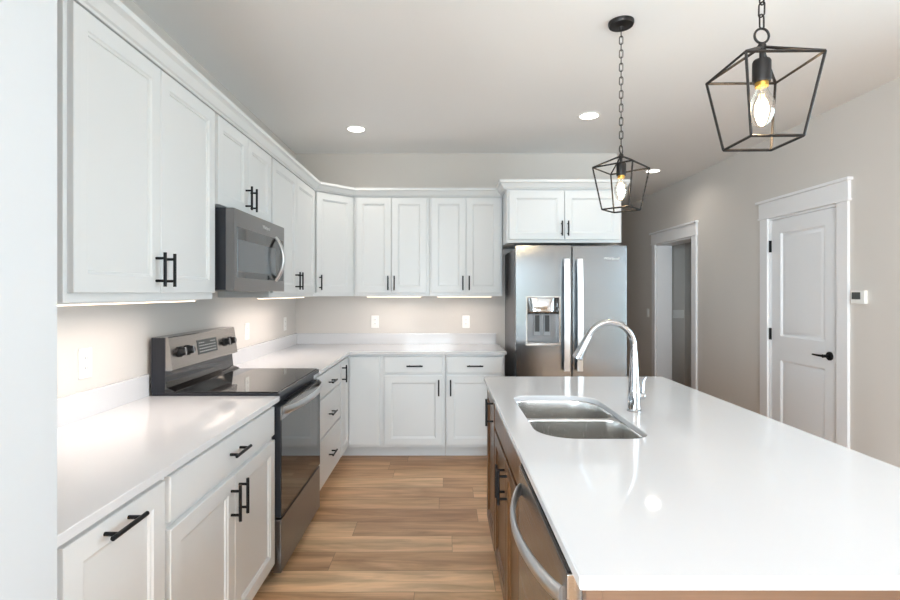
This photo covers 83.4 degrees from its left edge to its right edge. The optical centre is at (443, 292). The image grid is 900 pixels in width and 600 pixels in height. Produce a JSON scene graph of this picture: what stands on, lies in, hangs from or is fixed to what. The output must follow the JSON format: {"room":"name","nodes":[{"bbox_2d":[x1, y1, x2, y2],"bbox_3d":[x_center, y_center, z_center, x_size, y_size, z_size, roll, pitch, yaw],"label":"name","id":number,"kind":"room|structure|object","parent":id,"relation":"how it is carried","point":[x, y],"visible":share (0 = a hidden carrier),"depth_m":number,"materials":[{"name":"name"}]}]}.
{"room":"kitchen","nodes":[
{"label":"kitchen","id":0,"kind":"room"},
{"bbox_2d":[0,0,56,599],"bbox_3d":[-1.183,0.035,0.325,0.835,2.734,1.350,0,0,0],"label":"wall","id":1,"kind":"structure","parent":0,"point":[28,28],"depth_m":0.93,"materials":[{"name":"grey paint"}]},
{"bbox_2d":[57,0,295,397],"bbox_3d":[-1.490,0.035,2.935,0.150,2.734,4.070,0,0,0],"label":"wall","id":2,"kind":"structure","parent":0,"point":[119,336],"depth_m":2.38,"materials":[{"name":"white paint"}]},
{"bbox_2d":[78,347,91,378],"bbox_3d":[-1.410,0.277,1.990,0.009,0.118,0.072,0,0,0],"label":"power outlet","id":3,"kind":"object","parent":2,"relation":"attached to","point":[85,354],"visible":1,"depth_m":1.98,"materials":[{"name":"white plastic"}]},
{"bbox_2d":[83,354,88,361],"bbox_3d":[-1.408,0.258,1.990,0.004,0.033,0.033,0,0,0],"label":"receptacle","id":4,"kind":"object","parent":3,"relation":"attached to","point":[85,356],"depth_m":1.99,"materials":[{"name":"white plastic"}]},
{"bbox_2d":[83,364,89,371],"bbox_3d":[-1.408,0.296,1.990,0.004,0.033,0.033,0,0,0],"label":"receptacle","id":5,"kind":"object","parent":3,"relation":"attached to","point":[86,367],"depth_m":1.99,"materials":[{"name":"white plastic"}]},
{"bbox_2d":[57,374,148,427],"bbox_3d":[-1.403,0.437,1.696,0.020,0.102,1.388,0,0,0],"label":"backsplash","id":6,"kind":"structure","parent":2,"relation":"attached to","point":[75,407],"depth_m":2.04,"materials":[{"name":"white stone"}]},
{"bbox_2d":[57,0,214,302],"bbox_3d":[-1.224,-0.430,1.921,0.379,0.920,0.938,0,0,0],"label":"upper cabinet","id":7,"kind":"object","parent":2,"relation":"attached to","point":[136,148],"visible":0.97,"depth_m":1.72,"materials":[{"name":"white paint"}]},
{"bbox_2d":[57,300,196,305],"bbox_3d":[-1.164,0.035,1.910,0.040,0.010,0.860,0,0,0],"label":"light","id":8,"kind":"object","parent":7,"relation":"attached to","point":[162,301],"visible":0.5,"depth_m":1.78,"materials":[{"name":"white plastic"}]},
{"bbox_2d":[73,0,502,196],"bbox_3d":[-0.882,-0.892,3.188,1.368,0.072,3.695,0,0,27],"label":"trim","id":9,"kind":"structure","parent":7,"relation":"attached to","point":[113,14],"depth_m":2.32,"materials":[{"name":"white paint"}]},
{"bbox_2d":[215,114,270,222],"bbox_3d":[-1.224,-0.655,2.778,0.379,0.470,0.772,0,0,0],"label":"upper cabinet","id":10,"kind":"object","parent":2,"relation":"attached to","point":[242,168],"visible":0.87,"depth_m":2.69,"materials":[{"name":"white paint"}]},
{"bbox_2d":[215,207,285,291],"bbox_3d":[-1.175,-0.207,2.780,0.475,0.398,0.760,0,0,0],"label":"microwave","id":11,"kind":"object","parent":10,"relation":"attached to","point":[249,249],"visible":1,"depth_m":2.56,"materials":[{"name":"grey paint"}]},
{"bbox_2d":[245,323,248,339],"bbox_3d":[-1.410,0.277,3.630,0.009,0.118,0.072,0,0,0],"label":"power outlet","id":12,"kind":"object","parent":2,"relation":"attached to","point":[246,324],"visible":1,"depth_m":3.61,"materials":[{"name":"white plastic"}]},
{"bbox_2d":[232,333,296,365],"bbox_3d":[-1.403,0.437,3.995,0.020,0.102,1.665,0,0,0],"label":"backsplash","id":13,"kind":"structure","parent":2,"relation":"attached to","point":[248,353],"depth_m":3.89,"materials":[{"name":"white stone"}]},
{"bbox_2d":[218,158,314,297],"bbox_3d":[-1.224,-0.430,3.700,0.379,0.920,1.068,0,0,0],"label":"upper cabinet","id":14,"kind":"object","parent":2,"relation":"attached to","point":[292,200],"visible":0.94,"depth_m":3.64,"materials":[{"name":"white paint"}]},
{"bbox_2d":[258,297,303,298],"bbox_3d":[-1.164,0.035,3.680,0.040,0.010,0.960,0,0,0],"label":"light","id":15,"kind":"object","parent":14,"relation":"attached to","point":[272,297],"visible":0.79,"depth_m":3.51,"materials":[{"name":"white plastic"}]},
{"bbox_2d":[284,317,286,330],"bbox_3d":[-1.410,0.277,4.500,0.009,0.118,0.072,0,0,0],"label":"power outlet","id":16,"kind":"object","parent":2,"relation":"attached to","point":[285,318],"visible":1,"depth_m":4.49,"materials":[{"name":"white plastic"}]},
{"bbox_2d":[253,456,502,599],"bbox_3d":[0.150,1.452,2.050,8.900,0.100,13.900,0,0,0],"label":"floor","id":17,"kind":"structure","parent":0,"point":[382,527],"depth_m":2.89,"materials":[{"name":"brown wood"}]},
{"bbox_2d":[57,480,164,599],"bbox_3d":[-1.083,0.958,1.226,0.661,0.888,0.447,0,0,0],"label":"base cabinet","id":18,"kind":"object","parent":17,"relation":"on","point":[120,556],"visible":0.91,"depth_m":1.25,"materials":[{"name":"white paint"}]},
{"bbox_2d":[161,406,274,599],"bbox_3d":[-1.083,0.958,1.920,0.661,0.888,0.936,0,0,0],"label":"base cabinet","id":19,"kind":"object","parent":17,"relation":"on","point":[220,503],"visible":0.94,"depth_m":1.85,"materials":[{"name":"white paint"}]},
{"bbox_2d":[57,374,279,547],"bbox_3d":[-1.094,0.450,1.696,0.638,0.127,1.388,0,0,0],"label":"countertop","id":20,"kind":"structure","parent":19,"relation":"on","point":[115,441],"depth_m":1.70,"materials":[{"name":"white stone"}]},
{"bbox_2d":[151,327,322,572],"bbox_3d":[-1.047,0.807,2.777,0.678,1.190,0.762,0,0,0],"label":"range","id":21,"kind":"object","parent":17,"relation":"on","point":[199,362],"visible":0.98,"depth_m":2.62,"materials":[{"name":"grey paint"}]},
{"bbox_2d":[314,362,339,489],"bbox_3d":[-1.083,0.958,3.534,0.661,0.888,0.735,0,0,0],"label":"base cabinet","id":22,"kind":"object","parent":17,"relation":"on","point":[330,378],"visible":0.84,"depth_m":3.51,"materials":[{"name":"white paint"}]},
{"bbox_2d":[232,333,506,374],"bbox_3d":[-0.444,0.450,3.995,1.938,0.127,1.665,0,0,0],"label":"countertop","id":23,"kind":"structure","parent":22,"relation":"on","point":[321,351],"depth_m":4.37,"materials":[{"name":"white stone"}]},
{"bbox_2d":[338,355,384,456],"bbox_3d":[-0.959,0.958,4.365,0.908,0.888,0.925,0,0,0],"label":"base cabinet","id":24,"kind":"object","parent":17,"relation":"on","point":[361,376],"visible":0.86,"depth_m":4.22,"materials":[{"name":"white paint"}]},
{"bbox_2d":[383,355,444,455],"bbox_3d":[-0.245,0.958,4.504,0.520,0.888,0.648,0,0,0],"label":"base cabinet","id":25,"kind":"object","parent":17,"relation":"on","point":[413,385],"visible":0.91,"depth_m":4.23,"materials":[{"name":"white paint"}]},
{"bbox_2d":[445,355,503,455],"bbox_3d":[0.265,0.958,4.504,0.495,0.888,0.648,0,0,0],"label":"base cabinet","id":26,"kind":"object","parent":17,"relation":"on","point":[465,386],"visible":0.85,"depth_m":4.23,"materials":[{"name":"white paint"}]},
{"bbox_2d":[485,389,495,551],"bbox_3d":[0.550,0.957,2.705,0.680,0.890,0.430,0,0,0],"label":"base cabinet","id":27,"kind":"object","parent":17,"relation":"on","point":[489,404],"visible":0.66,"depth_m":2.71,"materials":[{"name":"brown wood"}]},
{"bbox_2d":[495,406,521,599],"bbox_3d":[0.550,0.957,2.030,0.680,0.890,0.915,0,0,0],"label":"base cabinet","id":28,"kind":"object","parent":17,"relation":"on","point":[507,460],"visible":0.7,"depth_m":2.00,"materials":[{"name":"brown wood"}]},
{"bbox_2d":[484,377,899,589],"bbox_3d":[0.754,0.499,1.905,1.040,0.022,2.078,0,0,0],"label":"countertop","id":29,"kind":"structure","parent":28,"relation":"on","point":[715,493],"depth_m":1.20,"materials":[{"name":"white stone"}]},
{"bbox_2d":[516,400,642,438],"bbox_3d":[0.515,0.611,2.042,0.428,0.198,0.755,0,0,0],"label":"sink","id":30,"kind":"object","parent":29,"relation":"in","point":[571,419],"visible":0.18,"depth_m":2.03,"materials":[{"name":"silver metal"}]},
{"bbox_2d":[573,319,646,412],"bbox_3d":[0.687,0.298,2.085,0.308,0.378,0.058,0,0,0],"label":"faucet","id":31,"kind":"object","parent":29,"relation":"on","point":[635,396],"visible":1,"depth_m":2.07,"materials":[{"name":"silver metal"}]},
{"bbox_2d":[510,464,581,599],"bbox_3d":[0.516,0.964,1.262,0.688,0.876,0.611,0,0,0],"label":"dishwasher","id":32,"kind":"object","parent":17,"relation":"on","point":[545,573],"visible":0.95,"depth_m":1.21,"materials":[{"name":"grey paint"}]},
{"bbox_2d":[505,245,626,376],"bbox_3d":[1.019,0.509,4.369,0.884,1.785,0.842,0,0,0],"label":"refrigerator","id":33,"kind":"object","parent":17,"relation":"on","point":[554,294],"visible":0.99,"depth_m":4.02,"materials":[{"name":"grey metal"}]},
{"bbox_2d":[582,590,899,599],"bbox_3d":[0.656,0.957,0.942,0.788,0.890,0.023,0,0,0],"label":"island end panel","id":34,"kind":"object","parent":17,"relation":"on","point":[586,594],"visible":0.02,"depth_m":0.94,"materials":[{"name":"brown wood"}]},
{"bbox_2d":[296,154,616,376],"bbox_3d":[0.048,0.035,4.900,3.225,2.734,0.140,0,0,0],"label":"wall","id":35,"kind":"structure","parent":0,"point":[314,314],"depth_m":4.83,"materials":[{"name":"white paint"}]},
{"bbox_2d":[313,191,353,295],"bbox_3d":[-1.109,-0.430,4.528,0.608,0.920,0.601,0,0,0],"label":"upper cabinet","id":36,"kind":"object","parent":35,"relation":"attached to","point":[334,214],"visible":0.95,"depth_m":4.37,"materials":[{"name":"white paint"}]},
{"bbox_2d":[371,316,378,327],"bbox_3d":[-0.655,0.277,4.825,0.072,0.118,0.009,0,0,0],"label":"power outlet","id":37,"kind":"object","parent":35,"relation":"attached to","point":[374,319],"visible":1,"depth_m":4.82,"materials":[{"name":"white plastic"}]},
{"bbox_2d":[354,197,428,295],"bbox_3d":[-0.466,-0.430,4.646,0.675,0.920,0.363,0,0,0],"label":"upper cabinet","id":38,"kind":"object","parent":35,"relation":"attached to","point":[391,234],"visible":0.96,"depth_m":4.52,"materials":[{"name":"white paint"}]},
{"bbox_2d":[366,296,421,296],"bbox_3d":[-0.450,0.035,4.595,0.500,0.010,0.040,0,0,0],"label":"light","id":39,"kind":"object","parent":38,"relation":"attached to","point":[366,296],"visible":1,"depth_m":4.58,"materials":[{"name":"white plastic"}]},
{"bbox_2d":[297,333,495,343],"bbox_3d":[-0.447,0.437,4.818,1.893,0.102,0.020,0,0,0],"label":"backsplash","id":40,"kind":"structure","parent":35,"relation":"attached to","point":[302,338],"depth_m":4.81,"materials":[{"name":"white stone"}]},
{"bbox_2d":[429,197,501,295],"bbox_3d":[0.200,-0.430,4.646,0.652,0.920,0.363,0,0,0],"label":"upper cabinet","id":41,"kind":"object","parent":35,"relation":"attached to","point":[465,233],"visible":0.99,"depth_m":4.52,"materials":[{"name":"white paint"}]},
{"bbox_2d":[437,296,491,296],"bbox_3d":[0.190,0.035,4.595,0.500,0.010,0.040,0,0,0],"label":"light","id":42,"kind":"object","parent":41,"relation":"attached to","point":[437,296],"visible":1,"depth_m":4.58,"materials":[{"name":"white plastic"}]},
{"bbox_2d":[462,316,469,327],"bbox_3d":[0.215,0.277,4.825,0.072,0.118,0.009,0,0,0],"label":"power outlet","id":43,"kind":"object","parent":35,"relation":"attached to","point":[465,319],"visible":1,"depth_m":4.82,"materials":[{"name":"white plastic"}]},
{"bbox_2d":[502,190,620,248],"bbox_3d":[1.012,-0.659,4.504,0.963,0.478,0.648,0,0,0],"label":"upper cabinet","id":44,"kind":"object","parent":35,"relation":"attached to","point":[529,217],"visible":0.92,"depth_m":4.23,"materials":[{"name":"white paint"}]},
{"bbox_2d":[496,179,629,195],"bbox_3d":[1.012,-0.902,4.500,1.095,0.072,0.653,0,0,0],"label":"trim","id":45,"kind":"structure","parent":44,"relation":"attached to","point":[503,185],"depth_m":4.20,"materials":[{"name":"white paint"}]},
{"bbox_2d":[133,0,899,208],"bbox_3d":[0.150,-1.392,2.050,8.900,0.120,13.900,0,0,0],"label":"ceiling","id":46,"kind":"structure","parent":0,"point":[421,76],"depth_m":3.03,"materials":[{"name":"white paint"}]},
{"bbox_2d":[345,125,366,132],"bbox_3d":[-0.710,-1.329,4.107,0.176,0.006,0.176,0,0,0],"label":"recessed light","id":47,"kind":"object","parent":46,"relation":"in","point":[355,129],"visible":1,"depth_m":4.11,"materials":[{"name":"white plastic"}]},
{"bbox_2d":[577,112,600,119],"bbox_3d":[1.096,-1.329,3.800,0.176,0.006,0.176,0,0,0],"label":"recessed light","id":48,"kind":"object","parent":46,"relation":"in","point":[587,115],"visible":1,"depth_m":3.79,"materials":[{"name":"white plastic"}]},
{"bbox_2d":[592,15,649,212],"bbox_3d":[0.874,-0.869,2.485,0.208,0.926,0.208,0,0,43],"label":"pendant light","id":49,"kind":"object","parent":46,"relation":"hanging from","point":[622,23],"visible":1,"depth_m":2.48,"materials":[{"name":"black metal"}]},
{"bbox_2d":[616,158,625,178],"bbox_3d":[0.874,-0.617,2.485,0.046,0.105,0.046,0,0,0],"label":"socket","id":50,"kind":"object","parent":49,"relation":"attached to","point":[620,168],"depth_m":2.47,"materials":[{"name":"black metal"}]},
{"bbox_2d":[644,169,661,172],"bbox_3d":[2.290,-1.329,5.520,0.176,0.006,0.176,0,0,0],"label":"recessed light","id":51,"kind":"object","parent":46,"relation":"in","point":[651,170],"visible":0.91,"depth_m":5.52,"materials":[{"name":"white plastic"}]},
{"bbox_2d":[705,0,826,151],"bbox_3d":[0.872,-0.869,1.384,0.208,0.926,0.208,0,0,1],"label":"pendant light","id":52,"kind":"object","parent":46,"relation":"hanging from","point":[762,73],"visible":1,"depth_m":1.37,"materials":[{"name":"brown metal"}]},
{"bbox_2d":[752,49,771,88],"bbox_3d":[0.872,-0.617,1.384,0.046,0.105,0.046,0,0,0],"label":"socket","id":53,"kind":"object","parent":52,"relation":"attached to","point":[761,66],"depth_m":1.37,"materials":[{"name":"black metal"}]},
{"bbox_2d":[672,243,684,384],"bbox_3d":[3.758,0.035,7.270,1.484,2.734,0.140,0,0,0],"label":"wall","id":54,"kind":"structure","parent":0,"point":[678,251],"depth_m":7.20,"materials":[{"name":"white paint"}]},
{"bbox_2d":[672,310,683,317],"bbox_3d":[3.345,0.302,7.195,0.164,0.118,0.010,0,0,0],"label":"light switch","id":55,"kind":"object","parent":54,"relation":"attached to","point":[675,313],"visible":1,"depth_m":7.20,"materials":[{"name":"white plastic"}]},
{"bbox_2d":[685,242,690,387],"bbox_3d":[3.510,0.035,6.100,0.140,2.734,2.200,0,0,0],"label":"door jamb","id":56,"kind":"structure","parent":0,"point":[687,245],"depth_m":7.09,"materials":[{"name":"white paint"}]},
{"bbox_2d":[617,77,899,467],"bbox_3d":[2.916,0.035,1.925,0.200,2.734,13.650,0,0,0],"label":"wall","id":57,"kind":"structure","parent":0,"point":[859,138],"depth_m":4.26,"materials":[{"name":"white paint"}]},
{"bbox_2d":[649,220,698,389],"bbox_3d":[2.893,0.301,6.192,0.245,2.202,1.245,0,0,0],"label":"trim","id":58,"kind":"structure","parent":57,"relation":"attached to","point":[675,235],"depth_m":6.67,"materials":[{"name":"white paint"}]},
{"bbox_2d":[769,207,835,442],"bbox_3d":[2.808,0.389,3.990,0.093,2.011,0.745,0,0,0],"label":"door","id":59,"kind":"structure","parent":57,"relation":"in","point":[802,332],"depth_m":3.94,"materials":[{"name":"white paint"}]},
{"bbox_2d":[755,176,852,448],"bbox_3d":[2.893,0.301,3.982,0.245,2.202,1.029,0,0,0],"label":"trim","id":60,"kind":"structure","parent":57,"relation":"attached to","point":[835,193],"depth_m":3.59,"materials":[{"name":"white paint"}]},
{"bbox_2d":[851,291,867,303],"bbox_3d":[2.803,0.030,3.405,0.027,0.090,0.114,0,0,0],"label":"thermostat","id":61,"kind":"object","parent":57,"relation":"attached to","point":[857,297],"visible":1,"depth_m":3.39,"materials":[{"name":"white plastic"}]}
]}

